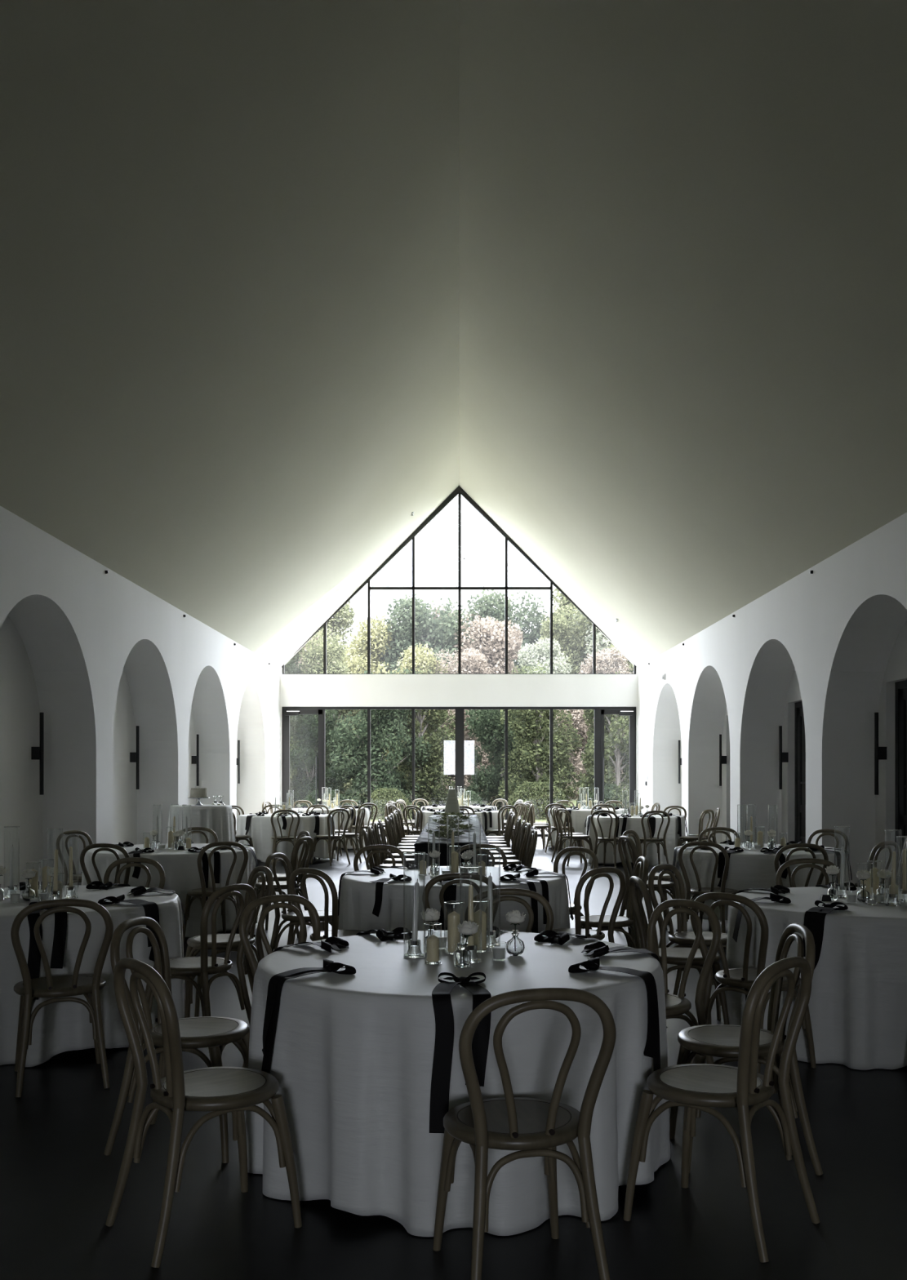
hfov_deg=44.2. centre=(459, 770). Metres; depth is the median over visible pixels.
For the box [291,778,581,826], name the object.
lawn
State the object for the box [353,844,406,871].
bentwood chair
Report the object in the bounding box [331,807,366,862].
bentwood chair
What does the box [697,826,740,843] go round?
bentwood chair
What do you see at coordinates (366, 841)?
bentwood chair
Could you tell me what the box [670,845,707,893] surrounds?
ribbon bow
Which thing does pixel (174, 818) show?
taper candle
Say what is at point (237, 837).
bentwood chair
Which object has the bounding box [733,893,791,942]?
ribbon bow
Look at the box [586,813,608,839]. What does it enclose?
napkin
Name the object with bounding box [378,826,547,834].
patio
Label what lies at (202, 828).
bentwood chair
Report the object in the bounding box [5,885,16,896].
candle holder
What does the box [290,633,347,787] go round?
leafy tree
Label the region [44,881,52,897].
bud vase
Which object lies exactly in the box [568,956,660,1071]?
napkin
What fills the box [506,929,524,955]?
bud vase
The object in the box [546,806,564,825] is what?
ribbon bow
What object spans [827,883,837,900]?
bud vase
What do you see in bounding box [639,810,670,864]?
bentwood chair
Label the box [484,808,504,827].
ribbon bow
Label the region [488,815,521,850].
bentwood chair
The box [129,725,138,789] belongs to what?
wall sconce
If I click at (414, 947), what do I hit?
candle holder
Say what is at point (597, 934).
bentwood chair
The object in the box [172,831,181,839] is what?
rose
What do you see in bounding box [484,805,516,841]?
bentwood chair
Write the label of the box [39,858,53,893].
cylinder
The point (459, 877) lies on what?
bentwood chair
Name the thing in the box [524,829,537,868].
bentwood chair
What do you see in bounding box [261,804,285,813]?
bentwood chair
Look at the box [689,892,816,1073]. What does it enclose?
bentwood chair
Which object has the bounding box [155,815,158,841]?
taper candle
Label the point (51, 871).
rose
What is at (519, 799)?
bentwood chair
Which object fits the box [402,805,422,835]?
bentwood chair
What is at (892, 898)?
candle holder
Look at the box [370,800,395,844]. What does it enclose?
bentwood chair
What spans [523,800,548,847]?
bentwood chair
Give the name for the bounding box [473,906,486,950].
pillar candle
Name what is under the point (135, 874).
ribbon bow
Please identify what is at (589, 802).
pillar candle
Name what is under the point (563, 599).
leafy tree
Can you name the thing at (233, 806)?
bentwood chair
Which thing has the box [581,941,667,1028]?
napkin
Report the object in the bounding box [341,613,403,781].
leafy tree
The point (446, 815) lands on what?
glass cylinder
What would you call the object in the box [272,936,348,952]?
ribbon bow
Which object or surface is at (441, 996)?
napkin
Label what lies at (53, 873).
glass cylinder
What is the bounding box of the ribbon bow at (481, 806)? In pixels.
[480,804,496,810]
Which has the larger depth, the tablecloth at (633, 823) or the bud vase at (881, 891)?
the tablecloth at (633, 823)
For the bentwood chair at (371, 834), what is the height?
0.905 m
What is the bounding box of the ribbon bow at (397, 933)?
[355,927,412,941]
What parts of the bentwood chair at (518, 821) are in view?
seat panel, seat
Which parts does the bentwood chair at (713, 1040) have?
leg, leg, seat panel, seat, leg, leg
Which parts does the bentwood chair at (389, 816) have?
seat panel, seat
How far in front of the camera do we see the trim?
25.40 m
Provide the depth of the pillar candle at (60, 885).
6.36 m
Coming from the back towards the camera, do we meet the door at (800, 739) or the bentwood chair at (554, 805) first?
the bentwood chair at (554, 805)
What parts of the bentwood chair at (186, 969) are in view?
leg, leg, seat, seat panel, leg, leg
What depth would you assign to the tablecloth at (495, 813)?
20.00 m
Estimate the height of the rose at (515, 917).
0.168 m
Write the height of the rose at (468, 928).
0.158 m
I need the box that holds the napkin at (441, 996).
[429,972,491,1133]
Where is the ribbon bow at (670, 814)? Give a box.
[668,813,688,835]
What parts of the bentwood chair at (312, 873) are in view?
seat panel, seat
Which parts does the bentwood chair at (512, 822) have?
seat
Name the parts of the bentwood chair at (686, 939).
leg, seat, seat panel, leg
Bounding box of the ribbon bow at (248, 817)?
[244,813,264,835]
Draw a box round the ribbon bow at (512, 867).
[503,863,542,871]
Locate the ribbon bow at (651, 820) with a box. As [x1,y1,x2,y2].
[640,814,655,837]
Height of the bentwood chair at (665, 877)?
0.905 m
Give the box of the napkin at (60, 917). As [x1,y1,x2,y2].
[26,902,66,999]
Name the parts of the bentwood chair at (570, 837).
leg, leg, seat, leg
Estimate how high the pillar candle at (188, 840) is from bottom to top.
0.111 m
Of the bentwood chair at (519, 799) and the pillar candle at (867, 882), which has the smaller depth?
the pillar candle at (867, 882)
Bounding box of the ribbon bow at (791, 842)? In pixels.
[786,840,802,844]
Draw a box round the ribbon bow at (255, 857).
[220,845,257,866]
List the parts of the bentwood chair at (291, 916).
leg, leg, seat panel, seat, leg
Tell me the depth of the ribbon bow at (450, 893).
7.09 m
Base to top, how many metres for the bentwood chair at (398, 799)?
0.905 m
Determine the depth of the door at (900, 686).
12.09 m
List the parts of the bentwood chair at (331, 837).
leg, seat, leg, leg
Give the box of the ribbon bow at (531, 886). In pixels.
[498,873,549,933]
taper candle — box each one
[8,844,13,886]
[53,848,57,891]
[68,845,72,886]
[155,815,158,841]
[173,815,175,839]
[185,815,187,841]
[411,878,419,941]
[431,831,435,863]
[451,831,454,853]
[467,883,473,945]
[472,831,475,865]
[487,872,493,931]
[740,817,742,841]
[750,815,752,840]
[771,817,773,841]
[840,845,844,886]
[891,851,896,893]
[902,846,906,890]
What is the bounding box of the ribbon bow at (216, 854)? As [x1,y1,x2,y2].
[187,846,220,901]
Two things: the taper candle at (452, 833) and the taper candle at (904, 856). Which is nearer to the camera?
the taper candle at (904, 856)
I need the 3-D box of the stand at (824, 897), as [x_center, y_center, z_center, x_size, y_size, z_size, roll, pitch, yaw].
[2.070,0.717,6.310,0.060,0.035,0.040,0,0,0]
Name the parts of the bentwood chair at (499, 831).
seat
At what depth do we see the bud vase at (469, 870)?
7.82 m
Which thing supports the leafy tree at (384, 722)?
on the lawn
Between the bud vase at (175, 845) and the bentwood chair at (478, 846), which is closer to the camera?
the bentwood chair at (478, 846)
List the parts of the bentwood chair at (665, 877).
seat panel, seat, leg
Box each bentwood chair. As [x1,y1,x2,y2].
[10,898,113,1097]
[55,830,93,885]
[80,843,130,885]
[103,857,164,888]
[103,916,249,1163]
[105,957,302,1267]
[138,883,257,1062]
[175,826,217,843]
[182,841,248,942]
[184,866,273,1017]
[231,804,244,834]
[232,812,253,847]
[238,894,320,1067]
[248,835,313,937]
[257,831,310,909]
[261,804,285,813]
[262,800,273,813]
[264,852,338,951]
[270,809,300,867]
[288,867,374,942]
[293,800,311,808]
[306,804,328,813]
[311,808,350,866]
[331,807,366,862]
[334,804,355,855]
[337,800,357,806]
[346,803,377,848]
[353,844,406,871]
[362,828,374,868]
[367,825,402,868]
[369,802,396,844]
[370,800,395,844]
[373,822,414,864]
[377,819,414,858]
[384,817,414,858]
[385,803,413,850]
[387,804,417,851]
[387,814,414,849]
[390,813,414,846]
[392,811,416,843]
[393,809,417,840]
[395,800,414,835]
[396,799,414,826]
[397,808,419,837]
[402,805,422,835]
[411,798,428,817]
[422,872,499,930]
[432,987,616,1279]
[456,843,506,866]
[459,805,475,814]
[464,888,553,932]
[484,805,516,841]
[485,808,512,839]
[487,810,512,840]
[488,811,514,847]
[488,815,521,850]
[488,820,525,859]
[488,822,530,866]
[489,817,521,855]
[491,798,507,819]
[491,813,515,847]
[493,826,536,867]
[502,799,523,835]
[503,800,521,825]
[503,802,527,839]
[512,804,533,834]
[520,802,552,850]
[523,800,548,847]
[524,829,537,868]
[539,866,626,942]
[545,803,576,852]
[551,806,585,862]
[553,846,598,928]
[555,800,574,808]
[555,808,593,866]
[580,856,648,948]
[591,804,615,815]
[591,809,627,868]
[603,800,623,808]
[616,835,681,928]
[622,830,671,924]
[623,956,820,1262]
[629,875,728,1024]
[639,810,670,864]
[647,898,720,1063]
[648,863,727,1019]
[650,802,660,810]
[662,805,686,819]
[669,923,822,1175]
[677,809,714,846]
[677,841,737,949]
[688,808,719,843]
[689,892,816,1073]
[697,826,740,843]
[773,843,828,887]
[775,857,840,887]
[807,829,848,852]
[854,838,906,888]
[867,840,900,888]
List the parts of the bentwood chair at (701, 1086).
leg, leg, seat panel, seat, leg, leg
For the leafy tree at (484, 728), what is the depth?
39.18 m
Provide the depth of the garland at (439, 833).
12.03 m
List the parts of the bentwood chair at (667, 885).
leg, seat, seat panel, leg, leg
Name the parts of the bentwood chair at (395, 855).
seat, seat panel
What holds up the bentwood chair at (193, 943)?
on the floor
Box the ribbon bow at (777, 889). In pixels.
[737,884,790,894]
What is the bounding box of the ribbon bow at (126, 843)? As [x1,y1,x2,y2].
[115,841,133,847]
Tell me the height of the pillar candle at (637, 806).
0.171 m
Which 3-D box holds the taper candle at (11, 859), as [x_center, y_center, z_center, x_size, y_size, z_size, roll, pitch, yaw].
[-2.597,0.557,6.489,0.023,0.262,0.023,1,0,0]
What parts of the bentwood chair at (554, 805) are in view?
leg, seat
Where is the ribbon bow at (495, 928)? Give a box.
[461,925,506,937]
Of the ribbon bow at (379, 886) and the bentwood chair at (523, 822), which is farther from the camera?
the bentwood chair at (523, 822)
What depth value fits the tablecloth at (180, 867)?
9.95 m
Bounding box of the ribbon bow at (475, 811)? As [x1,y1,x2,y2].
[474,808,492,834]
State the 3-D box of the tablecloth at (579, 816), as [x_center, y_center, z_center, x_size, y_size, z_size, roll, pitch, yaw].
[2.524,1.115,21.604,1.625,0.761,1.617,0,0,0]
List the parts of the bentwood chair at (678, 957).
seat panel, seat, leg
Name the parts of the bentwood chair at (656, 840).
leg, seat, leg, leg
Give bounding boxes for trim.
[280,666,638,808]
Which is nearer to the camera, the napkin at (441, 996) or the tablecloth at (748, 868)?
the napkin at (441, 996)
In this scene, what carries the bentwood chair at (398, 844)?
on the floor
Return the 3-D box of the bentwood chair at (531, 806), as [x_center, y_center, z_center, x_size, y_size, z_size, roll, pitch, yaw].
[1.095,1.051,20.348,0.515,0.905,0.456,0,0,6]
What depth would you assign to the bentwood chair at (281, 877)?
11.06 m
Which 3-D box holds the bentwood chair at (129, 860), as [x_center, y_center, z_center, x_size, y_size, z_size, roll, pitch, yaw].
[-2.283,1.051,7.527,0.456,0.905,0.515,0,0,11]
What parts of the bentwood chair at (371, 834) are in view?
seat, seat panel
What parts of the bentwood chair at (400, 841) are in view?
seat, seat panel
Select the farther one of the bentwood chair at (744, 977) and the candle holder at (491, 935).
the bentwood chair at (744, 977)
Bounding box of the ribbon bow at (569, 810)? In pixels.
[565,807,578,826]
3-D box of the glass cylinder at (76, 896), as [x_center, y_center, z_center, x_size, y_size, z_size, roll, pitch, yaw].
[-2.250,0.551,6.474,0.087,0.367,0.087,0,0,0]
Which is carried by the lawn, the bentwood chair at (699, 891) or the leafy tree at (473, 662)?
the leafy tree at (473, 662)
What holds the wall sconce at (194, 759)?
attached to the wall at (101, 655)
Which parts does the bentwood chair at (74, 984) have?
leg, leg, seat, seat panel, leg, leg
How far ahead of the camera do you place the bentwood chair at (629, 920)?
7.70 m
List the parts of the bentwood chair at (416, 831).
seat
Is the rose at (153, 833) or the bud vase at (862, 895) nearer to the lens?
the bud vase at (862, 895)
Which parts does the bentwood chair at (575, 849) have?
seat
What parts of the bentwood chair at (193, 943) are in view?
leg, leg, seat panel, seat, leg, leg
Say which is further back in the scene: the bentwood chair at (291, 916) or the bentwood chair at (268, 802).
the bentwood chair at (268, 802)
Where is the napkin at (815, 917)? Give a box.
[803,900,848,969]
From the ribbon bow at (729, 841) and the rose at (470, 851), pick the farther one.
the ribbon bow at (729, 841)
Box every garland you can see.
[425,828,466,839]
[431,818,463,825]
[433,822,473,831]
[435,811,463,817]
[439,814,471,820]
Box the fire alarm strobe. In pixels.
[661,673,666,679]
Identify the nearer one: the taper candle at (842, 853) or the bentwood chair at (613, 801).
the taper candle at (842, 853)
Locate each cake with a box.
[189,787,208,797]
[444,789,460,813]
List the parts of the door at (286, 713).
rail, rail, pull handle, rail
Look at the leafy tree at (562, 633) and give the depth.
52.61 m
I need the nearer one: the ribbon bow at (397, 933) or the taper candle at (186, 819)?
the ribbon bow at (397, 933)
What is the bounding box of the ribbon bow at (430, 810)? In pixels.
[414,808,435,834]
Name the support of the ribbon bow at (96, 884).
attached to the tablecloth at (60, 1027)
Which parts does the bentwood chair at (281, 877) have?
seat panel, seat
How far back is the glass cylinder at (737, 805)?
10.63 m
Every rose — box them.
[0,866,7,875]
[21,868,35,883]
[45,866,61,876]
[149,830,158,839]
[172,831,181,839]
[177,829,184,835]
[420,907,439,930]
[429,850,439,864]
[457,920,479,944]
[461,851,472,865]
[464,849,475,861]
[505,910,525,930]
[743,830,752,835]
[767,831,776,839]
[825,865,839,884]
[855,870,871,884]
[876,869,891,884]
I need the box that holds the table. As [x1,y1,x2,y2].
[413,815,488,866]
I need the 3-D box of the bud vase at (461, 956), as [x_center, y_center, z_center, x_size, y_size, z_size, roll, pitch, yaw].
[0.012,0.692,4.210,0.068,0.084,0.068,0,0,0]
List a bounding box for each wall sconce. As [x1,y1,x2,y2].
[31,712,43,795]
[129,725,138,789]
[191,734,199,786]
[236,740,239,783]
[678,740,681,783]
[719,734,726,786]
[778,725,788,789]
[874,712,887,795]
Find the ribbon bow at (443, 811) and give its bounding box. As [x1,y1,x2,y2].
[433,809,444,814]
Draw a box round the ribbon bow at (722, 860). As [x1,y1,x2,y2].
[717,846,743,887]
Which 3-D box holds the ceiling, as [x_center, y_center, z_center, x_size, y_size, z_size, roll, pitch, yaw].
[0.000,-4.607,11.210,8.640,4.510,28.820,0,0,0]
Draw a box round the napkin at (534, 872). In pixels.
[523,868,573,920]
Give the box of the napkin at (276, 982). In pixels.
[261,958,355,1073]
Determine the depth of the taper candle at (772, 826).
10.63 m
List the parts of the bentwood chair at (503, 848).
seat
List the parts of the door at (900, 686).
glass pane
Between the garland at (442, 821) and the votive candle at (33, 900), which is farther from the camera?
the garland at (442, 821)
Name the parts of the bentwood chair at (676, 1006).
seat panel, seat, leg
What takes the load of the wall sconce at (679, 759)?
attached to the wall at (832, 639)
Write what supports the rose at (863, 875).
in the bud vase at (862, 895)
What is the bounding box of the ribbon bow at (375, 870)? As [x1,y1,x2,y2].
[337,866,385,915]
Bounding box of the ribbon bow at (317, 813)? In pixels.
[313,812,334,834]
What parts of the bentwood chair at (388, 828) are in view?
seat panel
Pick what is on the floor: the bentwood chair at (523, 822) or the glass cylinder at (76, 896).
the bentwood chair at (523, 822)
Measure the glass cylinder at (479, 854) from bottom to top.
0.152 m
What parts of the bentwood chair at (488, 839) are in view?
seat panel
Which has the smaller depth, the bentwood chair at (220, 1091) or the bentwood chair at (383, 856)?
the bentwood chair at (220, 1091)
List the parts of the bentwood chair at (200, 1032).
leg, leg, seat panel, seat, leg, leg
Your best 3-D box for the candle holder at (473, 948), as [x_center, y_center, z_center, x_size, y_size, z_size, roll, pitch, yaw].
[0.045,0.698,4.300,0.058,0.055,0.058,0,0,0]
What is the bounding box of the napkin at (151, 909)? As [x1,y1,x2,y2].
[97,894,159,961]
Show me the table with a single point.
(441, 860)
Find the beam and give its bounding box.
[280,674,638,706]
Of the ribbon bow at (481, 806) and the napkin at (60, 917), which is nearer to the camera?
the napkin at (60, 917)
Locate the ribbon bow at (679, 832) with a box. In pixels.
[662,813,681,840]
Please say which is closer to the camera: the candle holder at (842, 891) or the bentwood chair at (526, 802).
the candle holder at (842, 891)
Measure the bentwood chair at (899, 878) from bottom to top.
0.905 m
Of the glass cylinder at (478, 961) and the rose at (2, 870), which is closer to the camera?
the glass cylinder at (478, 961)
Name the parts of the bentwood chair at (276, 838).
leg, seat, leg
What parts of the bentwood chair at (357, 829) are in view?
leg, leg, seat, leg, leg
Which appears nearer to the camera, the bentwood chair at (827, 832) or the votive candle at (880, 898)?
the votive candle at (880, 898)
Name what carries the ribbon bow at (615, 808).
attached to the tablecloth at (579, 816)
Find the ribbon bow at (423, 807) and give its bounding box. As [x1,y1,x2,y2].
[422,804,437,810]
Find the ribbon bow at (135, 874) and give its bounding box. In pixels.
[128,847,154,879]
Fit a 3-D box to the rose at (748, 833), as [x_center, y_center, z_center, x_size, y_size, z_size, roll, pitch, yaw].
[2.720,0.638,10.497,0.082,0.168,0.080,0,0,-31]
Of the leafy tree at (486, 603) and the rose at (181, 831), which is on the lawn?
the leafy tree at (486, 603)
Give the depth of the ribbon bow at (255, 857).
10.53 m
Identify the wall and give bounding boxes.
[0,506,279,888]
[638,512,906,887]
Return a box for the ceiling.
[0,0,906,667]
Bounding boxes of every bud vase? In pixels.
[0,884,4,901]
[21,883,35,901]
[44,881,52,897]
[150,840,157,848]
[171,839,177,849]
[177,838,184,846]
[424,929,433,953]
[430,863,439,876]
[453,942,471,967]
[460,862,467,873]
[466,861,474,873]
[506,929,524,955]
[744,840,752,848]
[768,839,773,849]
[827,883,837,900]
[856,884,870,902]
[876,884,888,899]
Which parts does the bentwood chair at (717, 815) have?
seat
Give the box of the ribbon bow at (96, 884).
[85,880,130,889]
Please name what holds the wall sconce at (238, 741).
attached to the wall at (101, 655)
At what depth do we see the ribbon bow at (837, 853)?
10.02 m
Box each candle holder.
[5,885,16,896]
[49,890,60,900]
[65,886,75,896]
[407,939,421,955]
[466,944,478,960]
[486,930,497,945]
[740,841,744,847]
[837,885,847,896]
[887,893,898,904]
[899,889,906,900]
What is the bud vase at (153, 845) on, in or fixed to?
on the tablecloth at (180, 867)
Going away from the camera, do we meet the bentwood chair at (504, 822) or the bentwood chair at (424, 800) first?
the bentwood chair at (504, 822)
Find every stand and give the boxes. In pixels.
[177,845,184,849]
[187,797,209,805]
[819,894,831,901]
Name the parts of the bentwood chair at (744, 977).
leg, seat, seat panel, leg, leg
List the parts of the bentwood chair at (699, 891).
leg, seat panel, seat, leg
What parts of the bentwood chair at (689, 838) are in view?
seat panel, seat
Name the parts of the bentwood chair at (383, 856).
seat, seat panel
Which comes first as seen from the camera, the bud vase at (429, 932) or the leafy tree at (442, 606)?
the bud vase at (429, 932)
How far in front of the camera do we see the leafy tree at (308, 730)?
38.51 m
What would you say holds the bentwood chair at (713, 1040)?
on the floor
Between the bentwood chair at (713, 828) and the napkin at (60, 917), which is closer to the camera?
the napkin at (60, 917)
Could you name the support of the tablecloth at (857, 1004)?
on the floor
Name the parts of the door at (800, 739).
frame, glass pane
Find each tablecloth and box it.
[0,885,185,1066]
[81,843,257,937]
[166,804,235,843]
[235,813,335,862]
[245,930,671,1236]
[291,807,370,848]
[337,866,570,933]
[414,809,502,835]
[421,805,497,810]
[547,808,629,848]
[585,813,685,866]
[672,843,848,919]
[723,886,906,1070]
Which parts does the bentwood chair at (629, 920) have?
seat panel, seat, leg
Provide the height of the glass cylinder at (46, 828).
0.412 m
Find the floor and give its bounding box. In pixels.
[0,836,906,1279]
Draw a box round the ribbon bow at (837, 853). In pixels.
[804,847,840,883]
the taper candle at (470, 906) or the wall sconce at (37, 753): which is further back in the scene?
the wall sconce at (37, 753)
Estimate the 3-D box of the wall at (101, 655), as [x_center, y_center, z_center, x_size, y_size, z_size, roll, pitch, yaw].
[-4.570,-0.401,11.300,1.000,4.002,28.600,0,0,0]
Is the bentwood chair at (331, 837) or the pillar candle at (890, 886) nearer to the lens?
the pillar candle at (890, 886)
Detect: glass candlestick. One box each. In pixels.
[211,795,217,805]
[216,795,225,805]
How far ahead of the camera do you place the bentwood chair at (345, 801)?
23.19 m
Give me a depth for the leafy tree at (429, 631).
52.39 m
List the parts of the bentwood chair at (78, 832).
leg, seat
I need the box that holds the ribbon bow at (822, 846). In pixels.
[820,844,852,886]
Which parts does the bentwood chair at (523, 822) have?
seat panel, seat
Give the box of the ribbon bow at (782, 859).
[760,847,787,879]
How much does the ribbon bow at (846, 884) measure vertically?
0.466 m
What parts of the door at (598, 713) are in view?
rail, pull handle, rail, rail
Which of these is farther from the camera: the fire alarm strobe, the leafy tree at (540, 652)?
the leafy tree at (540, 652)
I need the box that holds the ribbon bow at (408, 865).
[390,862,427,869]
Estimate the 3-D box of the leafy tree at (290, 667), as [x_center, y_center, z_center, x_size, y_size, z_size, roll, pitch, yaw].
[-7.586,-1.799,44.409,4.489,7.406,4.004,0,0,27]
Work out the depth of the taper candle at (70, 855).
6.46 m
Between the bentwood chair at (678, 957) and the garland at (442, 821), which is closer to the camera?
the bentwood chair at (678, 957)
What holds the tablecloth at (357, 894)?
on the floor
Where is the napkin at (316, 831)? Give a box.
[302,813,319,840]
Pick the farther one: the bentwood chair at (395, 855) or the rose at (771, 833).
the bentwood chair at (395, 855)
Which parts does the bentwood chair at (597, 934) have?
seat, seat panel, leg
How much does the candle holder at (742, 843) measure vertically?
0.055 m
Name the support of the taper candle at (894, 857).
in the candle holder at (892, 898)
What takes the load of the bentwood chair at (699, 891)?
on the floor
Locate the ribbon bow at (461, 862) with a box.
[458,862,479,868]
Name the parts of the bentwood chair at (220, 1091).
leg, leg, seat, seat panel, leg, leg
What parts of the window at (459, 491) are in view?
rake frame, sill frame, rake frame, frame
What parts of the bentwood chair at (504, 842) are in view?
seat panel, seat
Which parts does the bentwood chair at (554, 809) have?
leg, seat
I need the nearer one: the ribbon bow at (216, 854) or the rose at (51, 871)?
the rose at (51, 871)
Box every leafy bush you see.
[300,789,347,808]
[362,787,412,818]
[444,790,484,805]
[503,781,571,818]
[575,782,629,808]
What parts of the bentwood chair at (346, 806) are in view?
seat, leg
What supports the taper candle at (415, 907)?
in the candle holder at (414, 947)
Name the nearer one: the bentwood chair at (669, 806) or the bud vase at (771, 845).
the bud vase at (771, 845)
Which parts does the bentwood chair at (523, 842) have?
seat panel, seat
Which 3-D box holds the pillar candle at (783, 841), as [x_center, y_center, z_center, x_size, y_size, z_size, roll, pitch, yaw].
[3.050,0.669,10.511,0.048,0.111,0.048,0,0,0]
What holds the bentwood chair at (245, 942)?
on the floor
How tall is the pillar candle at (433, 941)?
0.111 m
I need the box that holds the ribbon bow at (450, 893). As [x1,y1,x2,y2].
[435,879,456,930]
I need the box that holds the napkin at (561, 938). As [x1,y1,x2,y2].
[533,929,598,945]
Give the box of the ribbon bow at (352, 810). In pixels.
[342,807,355,825]
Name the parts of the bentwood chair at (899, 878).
seat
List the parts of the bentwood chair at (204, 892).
leg, leg, seat, seat panel, leg, leg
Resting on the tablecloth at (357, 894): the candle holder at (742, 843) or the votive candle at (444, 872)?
the votive candle at (444, 872)
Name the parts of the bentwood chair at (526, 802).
leg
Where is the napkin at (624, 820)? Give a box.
[615,813,631,844]
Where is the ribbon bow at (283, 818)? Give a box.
[276,813,287,830]
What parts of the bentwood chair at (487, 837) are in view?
seat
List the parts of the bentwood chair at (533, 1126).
leg, leg, seat, seat panel, leg, leg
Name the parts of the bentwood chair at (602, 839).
leg, leg, seat, leg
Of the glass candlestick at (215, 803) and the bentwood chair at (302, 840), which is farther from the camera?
the glass candlestick at (215, 803)
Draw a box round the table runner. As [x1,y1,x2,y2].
[415,814,487,844]
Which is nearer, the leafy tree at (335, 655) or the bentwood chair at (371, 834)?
the bentwood chair at (371, 834)
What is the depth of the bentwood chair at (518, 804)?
21.03 m
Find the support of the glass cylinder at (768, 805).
on the tablecloth at (748, 868)
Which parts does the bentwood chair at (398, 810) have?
seat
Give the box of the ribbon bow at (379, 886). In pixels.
[368,873,411,916]
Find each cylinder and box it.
[4,826,19,897]
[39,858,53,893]
[46,828,62,900]
[52,872,64,899]
[62,834,78,898]
[403,851,425,958]
[417,853,426,875]
[423,922,441,964]
[427,816,439,874]
[444,901,464,955]
[446,815,458,873]
[448,845,460,870]
[459,865,481,964]
[473,899,489,952]
[476,853,486,876]
[480,847,500,947]
[737,804,746,848]
[768,804,777,848]
[834,826,849,897]
[857,862,872,899]
[866,860,882,896]
[884,829,902,906]
[887,875,900,903]
[896,835,906,902]
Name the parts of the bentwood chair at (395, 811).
seat panel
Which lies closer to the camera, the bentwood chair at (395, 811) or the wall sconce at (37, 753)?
the wall sconce at (37, 753)
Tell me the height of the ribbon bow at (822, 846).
0.466 m
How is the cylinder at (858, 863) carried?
on the tablecloth at (857, 1004)
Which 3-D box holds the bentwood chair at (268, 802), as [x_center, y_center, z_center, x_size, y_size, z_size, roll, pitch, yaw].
[-3.618,1.051,22.186,0.515,0.905,0.456,0,0,15]
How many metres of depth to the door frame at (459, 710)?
25.46 m
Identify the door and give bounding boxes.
[281,709,324,809]
[594,709,635,810]
[795,701,805,843]
[895,680,906,883]
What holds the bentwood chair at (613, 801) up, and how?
on the floor
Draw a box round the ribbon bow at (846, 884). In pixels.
[815,882,857,890]
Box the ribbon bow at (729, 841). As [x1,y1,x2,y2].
[720,840,734,844]
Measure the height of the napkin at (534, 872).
0.357 m
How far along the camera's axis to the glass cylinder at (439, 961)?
4.26 m
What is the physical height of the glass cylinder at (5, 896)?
0.412 m
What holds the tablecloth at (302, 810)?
on the floor
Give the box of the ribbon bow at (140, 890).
[127,885,185,925]
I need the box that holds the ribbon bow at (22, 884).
[13,881,41,890]
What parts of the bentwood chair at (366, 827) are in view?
seat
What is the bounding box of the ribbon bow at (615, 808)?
[614,807,631,813]
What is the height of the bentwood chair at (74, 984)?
0.905 m
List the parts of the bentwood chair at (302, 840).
leg, leg, seat panel, seat, leg, leg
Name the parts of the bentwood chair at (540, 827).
seat, leg, leg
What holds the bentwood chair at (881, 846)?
on the floor
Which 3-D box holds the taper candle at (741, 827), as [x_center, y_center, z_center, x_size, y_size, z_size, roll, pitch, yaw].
[2.695,0.557,10.646,0.023,0.262,0.023,0,0,0]
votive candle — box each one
[8,889,20,903]
[28,896,39,902]
[37,889,50,900]
[157,843,165,849]
[433,931,447,949]
[440,867,451,874]
[491,941,506,960]
[753,844,761,849]
[846,890,857,903]
[866,897,877,905]
[871,892,884,902]
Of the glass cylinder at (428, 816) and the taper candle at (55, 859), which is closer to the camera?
the taper candle at (55, 859)
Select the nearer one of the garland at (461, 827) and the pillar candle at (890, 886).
the pillar candle at (890, 886)
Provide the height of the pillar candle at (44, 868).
0.171 m
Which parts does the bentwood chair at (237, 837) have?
seat, leg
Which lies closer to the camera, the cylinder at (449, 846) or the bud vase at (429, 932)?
the bud vase at (429, 932)
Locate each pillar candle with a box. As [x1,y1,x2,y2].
[28,867,37,897]
[41,866,51,893]
[57,878,62,897]
[143,837,149,848]
[168,831,173,848]
[186,837,191,848]
[419,859,426,874]
[426,931,439,961]
[447,908,460,951]
[451,851,458,873]
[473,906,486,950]
[478,858,485,875]
[588,800,591,808]
[635,804,638,814]
[734,835,740,847]
[757,829,763,848]
[780,836,786,846]
[860,867,870,893]
[870,865,879,894]
[888,884,898,901]
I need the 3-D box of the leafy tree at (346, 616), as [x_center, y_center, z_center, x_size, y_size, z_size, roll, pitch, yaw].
[-6.916,-4.659,60.851,5.970,11.661,6.652,0,0,30]
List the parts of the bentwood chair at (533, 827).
seat panel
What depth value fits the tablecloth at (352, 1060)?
3.74 m
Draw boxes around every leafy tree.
[284,648,315,799]
[289,709,346,808]
[289,736,300,782]
[290,624,387,799]
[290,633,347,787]
[317,600,356,657]
[326,667,431,815]
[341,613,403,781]
[375,593,471,785]
[381,642,455,800]
[391,666,455,809]
[422,647,497,795]
[429,604,482,666]
[453,613,523,780]
[454,709,541,811]
[463,590,548,739]
[497,660,583,815]
[502,601,592,785]
[510,637,573,783]
[529,584,579,766]
[555,646,633,799]
[561,608,612,762]
[573,671,629,808]
[604,641,633,778]
[611,715,629,787]
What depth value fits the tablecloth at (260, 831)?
18.02 m
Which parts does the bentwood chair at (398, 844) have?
seat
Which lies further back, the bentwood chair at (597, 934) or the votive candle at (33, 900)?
the bentwood chair at (597, 934)
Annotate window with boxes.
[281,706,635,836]
[282,485,635,674]

